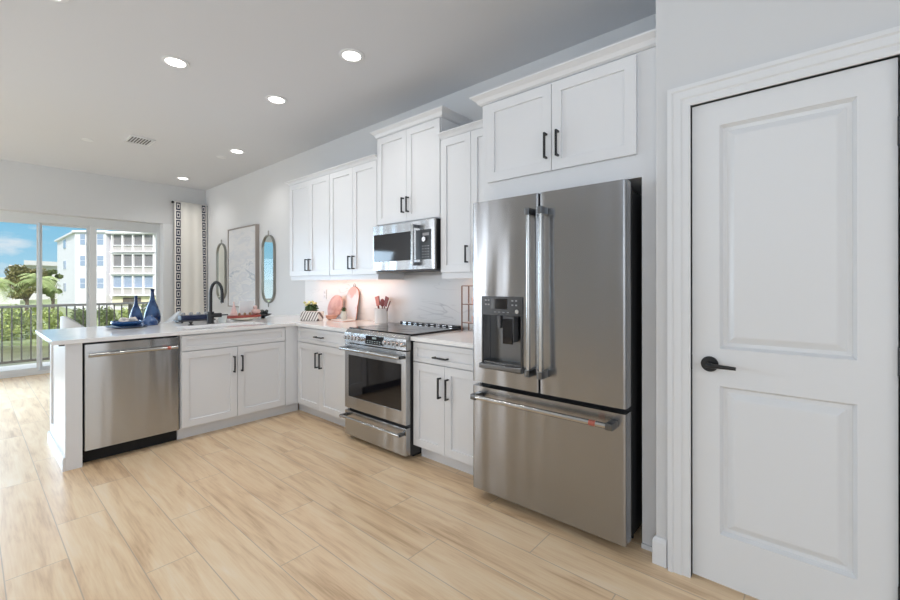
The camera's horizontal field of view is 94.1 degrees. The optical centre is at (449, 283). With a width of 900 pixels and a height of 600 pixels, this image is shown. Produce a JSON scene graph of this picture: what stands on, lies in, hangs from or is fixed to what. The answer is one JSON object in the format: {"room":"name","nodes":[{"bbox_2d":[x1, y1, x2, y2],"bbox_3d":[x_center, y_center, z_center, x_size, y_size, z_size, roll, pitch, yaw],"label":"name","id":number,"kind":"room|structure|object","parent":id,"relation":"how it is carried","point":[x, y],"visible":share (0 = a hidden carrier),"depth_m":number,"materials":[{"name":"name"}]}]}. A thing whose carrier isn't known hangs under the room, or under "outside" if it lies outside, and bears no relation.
{"room":"kitchen","nodes":[
{"label":"kitchen","id":0,"kind":"room"},
{"bbox_2d":[0,362,49,370],"bbox_3d":[-6.681,1.442,6.332,1.325,0.230,7.200,0,0,41],"label":"floor","id":1,"kind":"structure","parent":0,"point":[32,365],"depth_m":6.73,"materials":[{"name":"white tile"}]},
{"bbox_2d":[0,302,148,363],"bbox_3d":[-6.993,0.835,6.602,0.080,0.985,7.000,0,0,41],"label":"balcony railing","id":2,"kind":"object","parent":1,"relation":"on","point":[130,304],"visible":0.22,"depth_m":6.95,"materials":[{"name":"grey metal"}]},
{"bbox_2d":[0,159,204,322],"bbox_3d":[-6.851,-0.183,4.890,0.260,2.981,7.200,0,0,41],"label":"wall","id":3,"kind":"structure","parent":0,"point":[24,187],"depth_m":6.44,"materials":[{"name":"white paint"}]},
{"bbox_2d":[0,210,159,378],"bbox_3d":[-6.262,0.148,5.767,0.120,2.318,4.097,0,0,41],"label":"sliding door frame","id":4,"kind":"structure","parent":3,"relation":"attached to","point":[91,226],"depth_m":6.49,"materials":[{"name":"white metal"}]},
{"bbox_3d":[-4.535,-1.380,7.274,0.115,0.044,0.553,0,0,41],"label":"curtain rod","id":5,"kind":"object","parent":3,"relation":"attached to","visible":0},
{"bbox_2d":[174,201,206,314],"bbox_3d":[-4.477,-0.055,7.242,0.022,2.680,0.496,0,0,41],"label":"curtain","id":6,"kind":"object","parent":5,"relation":"hanging from","point":[190,218],"visible":0.7,"depth_m":7.23,"materials":[{"name":"white fabric"}]},
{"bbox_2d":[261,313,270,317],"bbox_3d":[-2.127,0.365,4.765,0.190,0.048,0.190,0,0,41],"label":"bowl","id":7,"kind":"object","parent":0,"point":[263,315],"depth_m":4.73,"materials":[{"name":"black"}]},
{"bbox_2d":[0,0,655,190],"bbox_3d":[-2.494,-1.752,1.123,11.820,0.150,7.420,0,0,41],"label":"ceiling","id":8,"kind":"structure","parent":0,"point":[71,71],"depth_m":3.22,"materials":[{"name":"white paint"}]},
{"bbox_2d":[51,0,68,2],"bbox_3d":[-2.301,-1.673,2.399,0.184,0.008,0.184,0,0,41],"label":"recessed light","id":9,"kind":"object","parent":8,"relation":"in","point":[61,1],"visible":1,"depth_m":2.47,"materials":[{"name":"white"}]},
{"bbox_2d":[81,138,93,141],"bbox_3d":[-4.213,-1.670,4.865,0.116,0.012,0.116,0,0,41],"label":"sprinkler cover","id":10,"kind":"object","parent":8,"relation":"attached to","point":[84,139],"visible":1,"depth_m":4.85,"materials":[{"name":"white plastic"}]},
{"bbox_2d":[124,135,155,146],"bbox_3d":[-3.620,-1.670,4.893,0.300,0.012,0.240,0,0,41],"label":"ceiling vent","id":11,"kind":"object","parent":8,"relation":"in","point":[133,139],"visible":1,"depth_m":4.89,"materials":[{"name":"white metal"}]},
{"bbox_2d":[161,55,189,68],"bbox_3d":[-2.073,-1.673,3.163,0.184,0.008,0.184,0,0,41],"label":"recessed light","id":12,"kind":"object","parent":8,"relation":"in","point":[173,61],"visible":1,"depth_m":3.15,"materials":[{"name":"white"}]},
{"bbox_2d":[176,177,188,179],"bbox_3d":[-4.231,-1.672,6.636,0.184,0.008,0.184,0,0,41],"label":"recessed light","id":13,"kind":"object","parent":8,"relation":"in","point":[182,178],"visible":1,"depth_m":6.64,"materials":[{"name":"white plastic"}]},
{"bbox_2d":[229,149,244,153],"bbox_3d":[-2.689,-1.673,5.287,0.184,0.008,0.184,0,0,41],"label":"recessed light","id":14,"kind":"object","parent":8,"relation":"in","point":[238,151],"visible":1,"depth_m":5.29,"materials":[{"name":"white plastic"}]},
{"bbox_2d":[265,95,286,103],"bbox_3d":[-1.578,-1.674,3.808,0.184,0.008,0.184,0,0,41],"label":"recessed light","id":15,"kind":"object","parent":8,"relation":"in","point":[275,99],"visible":1,"depth_m":3.80,"materials":[{"name":"white plastic"}]},
{"bbox_2d":[339,48,363,61],"bbox_3d":[-0.723,-1.675,3.075,0.184,0.008,0.184,0,0,41],"label":"recessed light","id":16,"kind":"object","parent":8,"relation":"in","point":[347,54],"visible":1,"depth_m":3.07,"materials":[{"name":"white plastic"}]},
{"bbox_2d":[0,373,758,599],"bbox_3d":[-2.497,1.379,1.194,11.720,0.150,7.320,0,0,41],"label":"floor","id":17,"kind":"structure","parent":0,"point":[293,505],"depth_m":2.23,"materials":[{"name":"brown wood"}]},
{"bbox_2d":[47,343,81,471],"bbox_3d":[-2.970,0.862,3.207,0.835,0.884,0.122,0,0,41],"label":"peninsula end panel","id":18,"kind":"object","parent":17,"relation":"on","point":[64,437],"visible":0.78,"depth_m":2.96,"materials":[{"name":"white wood"}]},
{"bbox_2d":[60,316,83,328],"bbox_3d":[-4.317,0.836,4.951,0.499,0.942,0.431,0,0,26],"label":"dining chair","id":19,"kind":"object","parent":17,"relation":"on","point":[65,322],"visible":0.12,"depth_m":4.75,"materials":[{"name":"grey fabric"}]},
{"bbox_2d":[82,335,178,462],"bbox_3d":[-2.625,0.863,3.394,0.669,0.875,0.597,0,0,41],"label":"dishwasher","id":20,"kind":"object","parent":17,"relation":"on","point":[130,387],"visible":0.94,"depth_m":3.19,"materials":[{"name":"silver metal"}]},
{"bbox_2d":[166,311,180,321],"bbox_3d":[-3.808,0.836,5.540,0.431,0.942,0.499,0,0,-39],"label":"dining chair","id":21,"kind":"object","parent":17,"relation":"on","point":[175,316],"visible":0.12,"depth_m":5.67,"materials":[{"name":"grey fabric"}]},
{"bbox_2d":[176,326,297,439],"bbox_3d":[-2.077,0.861,4.045,0.652,0.884,1.087,0,0,41],"label":"base cabinet","id":22,"kind":"object","parent":17,"relation":"on","point":[227,378],"visible":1,"depth_m":3.78,"materials":[{"name":"white wood"}]},
{"bbox_2d":[35,314,391,345],"bbox_3d":[-1.971,0.404,3.815,1.954,0.030,2.426,0,0,41],"label":"countertop","id":23,"kind":"structure","parent":22,"relation":"on","point":[63,336],"depth_m":3.66,"materials":[{"name":"stone"}]},
{"bbox_2d":[105,324,147,327],"bbox_3d":[-2.898,0.381,3.754,0.310,0.016,0.310,0,0,41],"label":"plate","id":24,"kind":"object","parent":23,"relation":"on","point":[140,325],"visible":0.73,"depth_m":3.71,"materials":[{"name":"blue ceramic"}]},
{"bbox_2d":[110,320,142,326],"bbox_3d":[-2.898,0.354,3.754,0.236,0.048,0.236,0,0,41],"label":"bowl","id":25,"kind":"object","parent":24,"relation":"on","point":[113,323],"visible":0.91,"depth_m":3.68,"materials":[{"name":"blue ceramic"}]},
{"bbox_2d":[119,317,137,321],"bbox_3d":[-2.879,0.324,3.746,0.106,0.053,0.135,0,0,41],"label":"ornament","id":26,"kind":"object","parent":25,"relation":"on","point":[122,318],"visible":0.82,"depth_m":3.73,"materials":[{"name":"white ceramic"}]},
{"bbox_2d":[129,296,142,319],"bbox_3d":[-2.988,0.251,3.986,0.111,0.278,0.111,0,0,41],"label":"glass bottle","id":27,"kind":"object","parent":23,"relation":"on","point":[136,312],"visible":0.75,"depth_m":3.97,"materials":[{"name":"blue glass"}]},
{"bbox_2d":[141,315,157,325],"bbox_3d":[-2.845,0.342,3.968,0.132,0.094,0.132,0,0,41],"label":"glass vase","id":28,"kind":"object","parent":23,"relation":"on","point":[150,320],"visible":0.93,"depth_m":3.93,"materials":[{"name":"blue glass"}]},
{"bbox_2d":[144,289,160,323],"bbox_3d":[-2.914,0.219,4.102,0.141,0.341,0.141,0,0,41],"label":"glass bottle","id":29,"kind":"object","parent":23,"relation":"on","point":[152,309],"visible":0.8,"depth_m":4.08,"materials":[{"name":"blue glass"}]},
{"bbox_2d":[173,318,215,322],"bbox_3d":[-2.627,0.376,4.311,0.200,0.026,0.340,0,0,41],"label":"serving tray","id":30,"kind":"object","parent":23,"relation":"on","point":[177,320],"visible":0.67,"depth_m":4.19,"materials":[{"name":"grey"}]},
{"bbox_2d":[178,314,206,319],"bbox_3d":[-2.627,0.341,4.311,0.140,0.044,0.280,0,0,41],"label":"folded cloth","id":31,"kind":"object","parent":30,"relation":"on","point":[195,316],"visible":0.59,"depth_m":4.23,"materials":[{"name":"blue fabric"}]},
{"bbox_2d":[206,281,227,323],"bbox_3d":[-2.292,0.179,4.116,0.197,0.419,0.071,0,0,5],"label":"faucet","id":32,"kind":"object","parent":23,"relation":"on","point":[210,315],"visible":1,"depth_m":4.10,"materials":[{"name":"black metal"}]},
{"bbox_2d":[218,315,226,322],"bbox_3d":[-2.299,0.346,4.231,0.082,0.085,0.082,0,0,41],"label":"cup","id":33,"kind":"object","parent":23,"relation":"on","point":[223,318],"visible":0.75,"depth_m":4.20,"materials":[{"name":"white ceramic"}]},
{"bbox_2d":[227,314,260,320],"bbox_3d":[-2.212,0.360,4.454,0.200,0.058,0.340,0,0,41],"label":"serving tray","id":34,"kind":"object","parent":23,"relation":"on","point":[252,316],"visible":0.92,"depth_m":4.39,"materials":[{"name":"red paint"}]},
{"bbox_2d":[230,302,237,314],"bbox_3d":[-2.276,0.258,4.410,0.090,0.145,0.090,0,0,41],"label":"tree ornament","id":35,"kind":"object","parent":34,"relation":"on","point":[233,310],"visible":1,"depth_m":4.39,"materials":[{"name":"pink ceramic"}]},
{"bbox_2d":[239,301,253,314],"bbox_3d":[-2.200,0.257,4.533,0.006,0.148,0.155,0,0,41],"label":"card","id":36,"kind":"object","parent":34,"relation":"on","point":[246,307],"visible":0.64,"depth_m":4.52,"materials":[{"name":"white paper"}]},
{"bbox_2d":[251,305,260,313],"bbox_3d":[-2.112,0.281,4.570,0.066,0.100,0.117,0,0,10],"label":"figurine","id":37,"kind":"object","parent":34,"relation":"on","point":[255,310],"visible":1,"depth_m":4.53,"materials":[{"name":"pink ceramic"}]},
{"bbox_2d":[259,309,270,317],"bbox_3d":[-2.127,0.339,4.765,0.190,0.100,0.190,0,0,41],"label":"ornament","id":38,"kind":"object","parent":23,"relation":"on","point":[263,313],"visible":0.8,"depth_m":4.73,"materials":[{"name":"black"}]},
{"bbox_2d":[303,301,318,310],"bbox_3d":[-1.538,0.288,4.646,0.171,0.201,0.153,0,0,15],"label":"potted flowers","id":39,"kind":"object","parent":23,"relation":"on","point":[309,307],"visible":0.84,"depth_m":4.62,"materials":[{"name":"green plant"}]},
{"bbox_2d":[300,311,323,320],"bbox_3d":[-1.468,0.341,4.457,0.230,0.095,0.117,0,0,21],"label":"planter","id":40,"kind":"object","parent":23,"relation":"on","point":[305,315],"visible":1,"depth_m":4.41,"materials":[{"name":"ceramic"}]},
{"bbox_2d":[326,315,336,319],"bbox_3d":[-1.281,0.363,4.527,0.124,0.050,0.124,0,0,41],"label":"bowl","id":41,"kind":"object","parent":23,"relation":"on","point":[329,317],"visible":0.85,"depth_m":4.49,"materials":[{"name":"ceramic"}]},
{"bbox_2d":[327,295,342,316],"bbox_3d":[-1.288,0.257,4.695,0.270,0.264,0.078,0,0,41],"label":"round board","id":42,"kind":"object","parent":23,"relation":"on","point":[335,305],"visible":0.81,"depth_m":4.68,"materials":[{"name":"pink wood"}]},
{"bbox_2d":[331,319,355,321],"bbox_3d":[-1.119,0.380,4.393,0.230,0.016,0.160,0,0,41],"label":"marble tray","id":43,"kind":"object","parent":23,"relation":"on","point":[338,320],"visible":0.76,"depth_m":4.34,"materials":[{"name":"white stone"}]},
{"bbox_2d":[340,311,346,319],"bbox_3d":[-1.116,0.329,4.397,0.066,0.085,0.066,0,0,41],"label":"vase","id":44,"kind":"object","parent":43,"relation":"on","point":[343,316],"visible":1,"depth_m":4.37,"materials":[{"name":"white ceramic"}]},
{"bbox_2d":[345,284,359,319],"bbox_3d":[-1.069,0.192,4.581,0.232,0.396,0.080,0,0,41],"label":"board","id":45,"kind":"object","parent":23,"relation":"on","point":[353,295],"visible":0.94,"depth_m":4.56,"materials":[{"name":"wood"}]},
{"bbox_2d":[374,308,387,323],"bbox_3d":[-0.679,0.314,4.137,0.142,0.147,0.142,0,0,41],"label":"utensil crock","id":46,"kind":"object","parent":23,"relation":"on","point":[380,315],"visible":0.94,"depth_m":4.08,"materials":[{"name":"white ceramic"}]},
{"bbox_2d":[375,296,379,308],"bbox_3d":[-0.718,0.243,4.159,0.092,0.249,0.013,0,0,44],"label":"utensil","id":47,"kind":"object","parent":46,"relation":"in","point":[376,297],"visible":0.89,"depth_m":4.16,"materials":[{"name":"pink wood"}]},
{"bbox_2d":[384,296,388,308],"bbox_3d":[-0.636,0.243,4.102,0.108,0.249,0.014,0,0,32],"label":"utensil","id":48,"kind":"object","parent":46,"relation":"in","point":[386,297],"visible":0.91,"depth_m":4.09,"materials":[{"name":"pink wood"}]},
{"bbox_2d":[298,326,348,426],"bbox_3d":[-1.045,0.860,4.169,1.014,0.884,0.674,0,0,41],"label":"base cabinet","id":49,"kind":"object","parent":17,"relation":"on","point":[321,362],"visible":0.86,"depth_m":3.90,"materials":[{"name":"white wood"}]},
{"bbox_2d":[339,321,460,456],"bbox_3d":[-0.407,0.829,3.539,0.768,0.946,0.738,0,0,41],"label":"range","id":50,"kind":"object","parent":17,"relation":"on","point":[379,361],"visible":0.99,"depth_m":3.27,"materials":[{"name":"grey metal"}]},
{"bbox_2d":[349,323,460,335],"bbox_3d":[-0.376,0.384,3.576,0.768,0.024,0.610,0,0,41],"label":"cooktop","id":51,"kind":"object","parent":50,"relation":"in","point":[402,329],"depth_m":3.49,"materials":[{"name":"black glass"}]},
{"bbox_2d":[413,341,481,474],"bbox_3d":[0.159,0.859,3.125,0.626,0.884,0.674,0,0,41],"label":"base cabinet","id":52,"kind":"object","parent":17,"relation":"on","point":[443,382],"visible":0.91,"depth_m":2.90,"materials":[{"name":"white wood"}]},
{"bbox_2d":[410,329,472,347],"bbox_3d":[0.161,0.402,3.133,0.626,0.030,0.663,0,0,41],"label":"countertop","id":53,"kind":"structure","parent":52,"relation":"on","point":[459,338],"depth_m":3.02,"materials":[{"name":"stone"}]},
{"bbox_2d":[461,285,472,330],"bbox_3d":[0.212,0.200,3.391,0.237,0.374,0.102,0,0,41],"label":"wire rack","id":54,"kind":"object","parent":53,"relation":"on","point":[462,304],"visible":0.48,"depth_m":3.43,"materials":[{"name":"brown"}]},
{"bbox_2d":[470,179,641,546],"bbox_3d":[0.690,0.403,2.513,0.914,1.796,0.790,0,0,41],"label":"refrigerator","id":55,"kind":"object","parent":17,"relation":"on","point":[557,274],"visible":1,"depth_m":2.19,"materials":[{"name":"grey metal"}]},
{"bbox_2d":[469,28,655,551],"bbox_3d":[0.770,0.048,2.593,1.122,2.506,0.676,0,0,41],"label":"tall cabinet","id":56,"kind":"object","parent":17,"relation":"on","point":[589,118],"visible":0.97,"depth_m":2.20,"materials":[{"name":"white wood"}]},
{"bbox_2d":[205,14,655,329],"bbox_3d":[-1.558,-0.188,5.135,7.975,2.981,0.134,0,0,41],"label":"wall","id":57,"kind":"structure","parent":0,"point":[261,197],"depth_m":4.84,"materials":[{"name":"white paint"}]},
{"bbox_2d":[216,240,226,303],"bbox_3d":[-3.825,-0.205,7.005,0.360,1.070,0.034,0,0,41],"label":"wall mirror","id":58,"kind":"object","parent":57,"relation":"attached to","point":[221,252],"visible":0.8,"depth_m":7.00,"materials":[{"name":"brown mirror"}]},
{"bbox_2d":[228,224,258,308],"bbox_3d":[-3.189,-0.254,6.441,1.000,1.237,0.053,0,0,41],"label":"framed art","id":59,"kind":"object","parent":57,"relation":"attached to","point":[243,242],"visible":0.84,"depth_m":6.38,"materials":[{"name":"beige paper"}]},
{"bbox_2d":[261,231,275,306],"bbox_3d":[-2.563,-0.211,5.911,0.360,1.080,0.034,0,0,41],"label":"wall mirror","id":60,"kind":"object","parent":57,"relation":"attached to","point":[268,247],"visible":1,"depth_m":5.91,"materials":[{"name":"blue mirror"}]},
{"bbox_2d":[285,169,330,280],"bbox_3d":[-1.474,-0.612,4.733,0.868,1.142,0.382,0,0,41],"label":"upper cabinet","id":61,"kind":"object","parent":57,"relation":"attached to","point":[309,194],"visible":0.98,"depth_m":4.55,"materials":[{"name":"white wood"}]},
{"bbox_2d":[323,290,326,298],"bbox_3d":[-1.489,0.125,4.982,0.070,0.115,0.007,0,0,41],"label":"wall outlet","id":62,"kind":"object","parent":57,"relation":"attached to","point":[324,291],"visible":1,"depth_m":4.97,"materials":[{"name":"white plastic"}]},
{"bbox_2d":[327,154,404,279],"bbox_3d":[-0.856,-0.612,4.197,0.766,1.142,0.382,0,0,41],"label":"upper cabinet","id":63,"kind":"object","parent":57,"relation":"attached to","point":[353,184],"visible":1,"depth_m":4.05,"materials":[{"name":"white wood"}]},
{"bbox_2d":[370,105,472,225],"bbox_3d":[-0.272,-0.957,3.689,0.894,0.864,0.384,0,0,41],"label":"upper cabinet","id":64,"kind":"object","parent":57,"relation":"attached to","point":[408,149],"visible":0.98,"depth_m":3.53,"materials":[{"name":"white wood"}]},
{"bbox_2d":[373,218,440,272],"bbox_3d":[-0.305,-0.315,3.660,0.757,0.410,0.448,0,0,41],"label":"microwave","id":65,"kind":"object","parent":64,"relation":"attached to","point":[413,246],"visible":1,"depth_m":3.49,"materials":[{"name":"silver metal"}]},
{"bbox_2d":[438,119,482,278],"bbox_3d":[0.256,-0.613,3.233,0.612,1.142,0.382,0,0,41],"label":"upper cabinet","id":66,"kind":"object","parent":57,"relation":"attached to","point":[461,146],"visible":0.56,"depth_m":3.19,"materials":[{"name":"white wood"}]},
{"bbox_2d":[656,0,899,584],"bbox_3d":[2.604,-0.191,0.991,3.745,2.981,0.700,0,0,41],"label":"wall","id":67,"kind":"structure","parent":0,"point":[697,40],"depth_m":1.79,"materials":[{"name":"white paint"}]},
{"bbox_2d":[652,534,666,567],"bbox_3d":[0.989,1.238,1.960,0.061,0.126,0.074,0,0,41],"label":"baseboard","id":68,"kind":"structure","parent":67,"relation":"attached to","point":[659,545],"depth_m":1.93,"materials":[{"name":"white wood"}]},
{"bbox_2d":[667,26,899,579],"bbox_3d":[1.338,0.210,1.683,0.815,2.180,0.134,0,0,41],"label":"trim","id":69,"kind":"structure","parent":67,"relation":"attached to","point":[882,44],"depth_m":1.87,"materials":[{"name":"white wood"}]},
{"bbox_2d":[691,57,899,599],"bbox_3d":[1.311,0.251,1.647,0.646,2.075,0.099,0,0,41],"label":"door","id":70,"kind":"structure","parent":67,"relation":"in","point":[795,357],"depth_m":1.63,"materials":[{"name":"white wood"}]},
{"label":"outside","id":71,"kind":"structure","parent":0,"visible":0},
{"bbox_2d":[0,346,49,366],"bbox_3d":[-42.105,4.688,25.797,94.160,0.200,67.889,0,0,41],"label":"canal","id":72,"kind":"object","parent":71,"point":[6,349],"depth_m":27.15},
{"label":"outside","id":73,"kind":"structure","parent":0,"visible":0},
{"bbox_2d":[0,299,141,345],"bbox_3d":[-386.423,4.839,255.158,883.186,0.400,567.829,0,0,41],"label":"bank","id":74,"kind":"object","parent":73,"point":[25,342],"depth_m":55.95,"materials":[{"name":"green plant"}]},
{"bbox_2d":[0,278,19,302],"bbox_3d":[-50.014,1.779,45.903,4.199,5.158,4.199,0,0,41],"label":"palm tree","id":75,"kind":"object","parent":74,"relation":"on","point":[2,280],"visible":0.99,"depth_m":45.99,"materials":[{"name":"green plant"}]},
{"bbox_2d":[0,277,19,303],"bbox_3d":[-107.970,1.493,96.375,31.887,5.806,12.764,0,0,41],"label":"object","id":76,"kind":"object","parent":74,"relation":"on","point":[14,301],"visible":0.2,"depth_m":89.99,"materials":[{"name":"white"}]},
{"bbox_2d":[0,303,26,340],"bbox_3d":[-33.685,3.067,32.070,1.962,3.162,1.876,0,0,41],"label":"shrub","id":77,"kind":"object","parent":74,"relation":"on","point":[6,315],"visible":0.83,"depth_m":31.93,"materials":[{"name":"green plant"}]},
{"bbox_2d":[0,264,55,313],"bbox_3d":[-52.739,0.977,51.832,5.034,6.770,4.747,0,0,-3],"label":"broadleaf tree","id":78,"kind":"object","parent":74,"relation":"on","point":[15,270],"visible":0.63,"depth_m":50.95,"materials":[{"name":"green plant"}]},
{"bbox_2d":[9,260,56,299],"bbox_3d":[-125.305,-0.947,127.202,38.557,10.716,13.297,0,0,41],"label":"building","id":79,"kind":"structure","parent":74,"relation":"on","point":[47,265],"depth_m":116.97,"materials":[{"name":"grey"}]},
{"bbox_2d":[20,307,47,338],"bbox_3d":[-32.979,3.153,33.155,1.809,3.117,1.937,0,0,41],"label":"shrub","id":80,"kind":"object","parent":74,"relation":"on","point":[26,323],"visible":0.54,"depth_m":32.92,"materials":[{"name":"green plant"}]},
{"bbox_2d":[13,273,62,322],"bbox_3d":[-43.172,1.622,43.946,4.407,5.459,4.059,0,0,41],"label":"palm tree","id":81,"kind":"object","parent":74,"relation":"on","point":[45,282],"visible":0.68,"depth_m":43.69,"materials":[{"name":"green plant"}]},
{"bbox_2d":[42,269,62,312],"bbox_3d":[-52.173,1.183,55.005,2.084,6.356,2.241,0,0,41],"label":"broadleaf tree","id":82,"kind":"object","parent":74,"relation":"on","point":[51,272],"visible":0.52,"depth_m":54.89,"materials":[{"name":"green plant"}]},
{"bbox_2d":[42,308,64,329],"bbox_3d":[-29.886,3.279,31.948,1.974,2.886,1.844,0,0,41],"label":"shrub","id":83,"kind":"object","parent":74,"relation":"on","point":[53,316],"visible":0.24,"depth_m":31.52,"materials":[{"name":"green plant"}]},
{"bbox_2d":[69,307,85,326],"bbox_3d":[-28.905,3.242,32.812,1.806,2.897,1.751,0,0,41],"label":"shrub","id":84,"kind":"object","parent":74,"relation":"on","point":[78,312],"visible":0.3,"depth_m":32.39,"materials":[{"name":"green plant"}]},
{"bbox_2d":[54,230,155,309],"bbox_3d":[-48.516,-2.294,81.027,50.389,13.276,36.037,0,0,41],"label":"apartment building","id":85,"kind":"structure","parent":74,"relation":"on","point":[126,261],"depth_m":70.45,"materials":[{"name":"white paint"}]},
{"bbox_2d":[97,306,118,325],"bbox_3d":[-27.158,3.184,33.181,1.985,3.094,1.702,0,0,41],"label":"shrub","id":86,"kind":"object","parent":74,"relation":"on","point":[102,312],"visible":0.35,"depth_m":32.80,"materials":[{"name":"green plant"}]},
{"bbox_2d":[117,307,127,318],"bbox_3d":[-24.647,3.260,32.314,1.969,3.014,1.715,0,0,41],"label":"shrub","id":87,"kind":"object","parent":74,"relation":"on","point":[125,312],"visible":0.07,"depth_m":31.84,"materials":[{"name":"green plant"}]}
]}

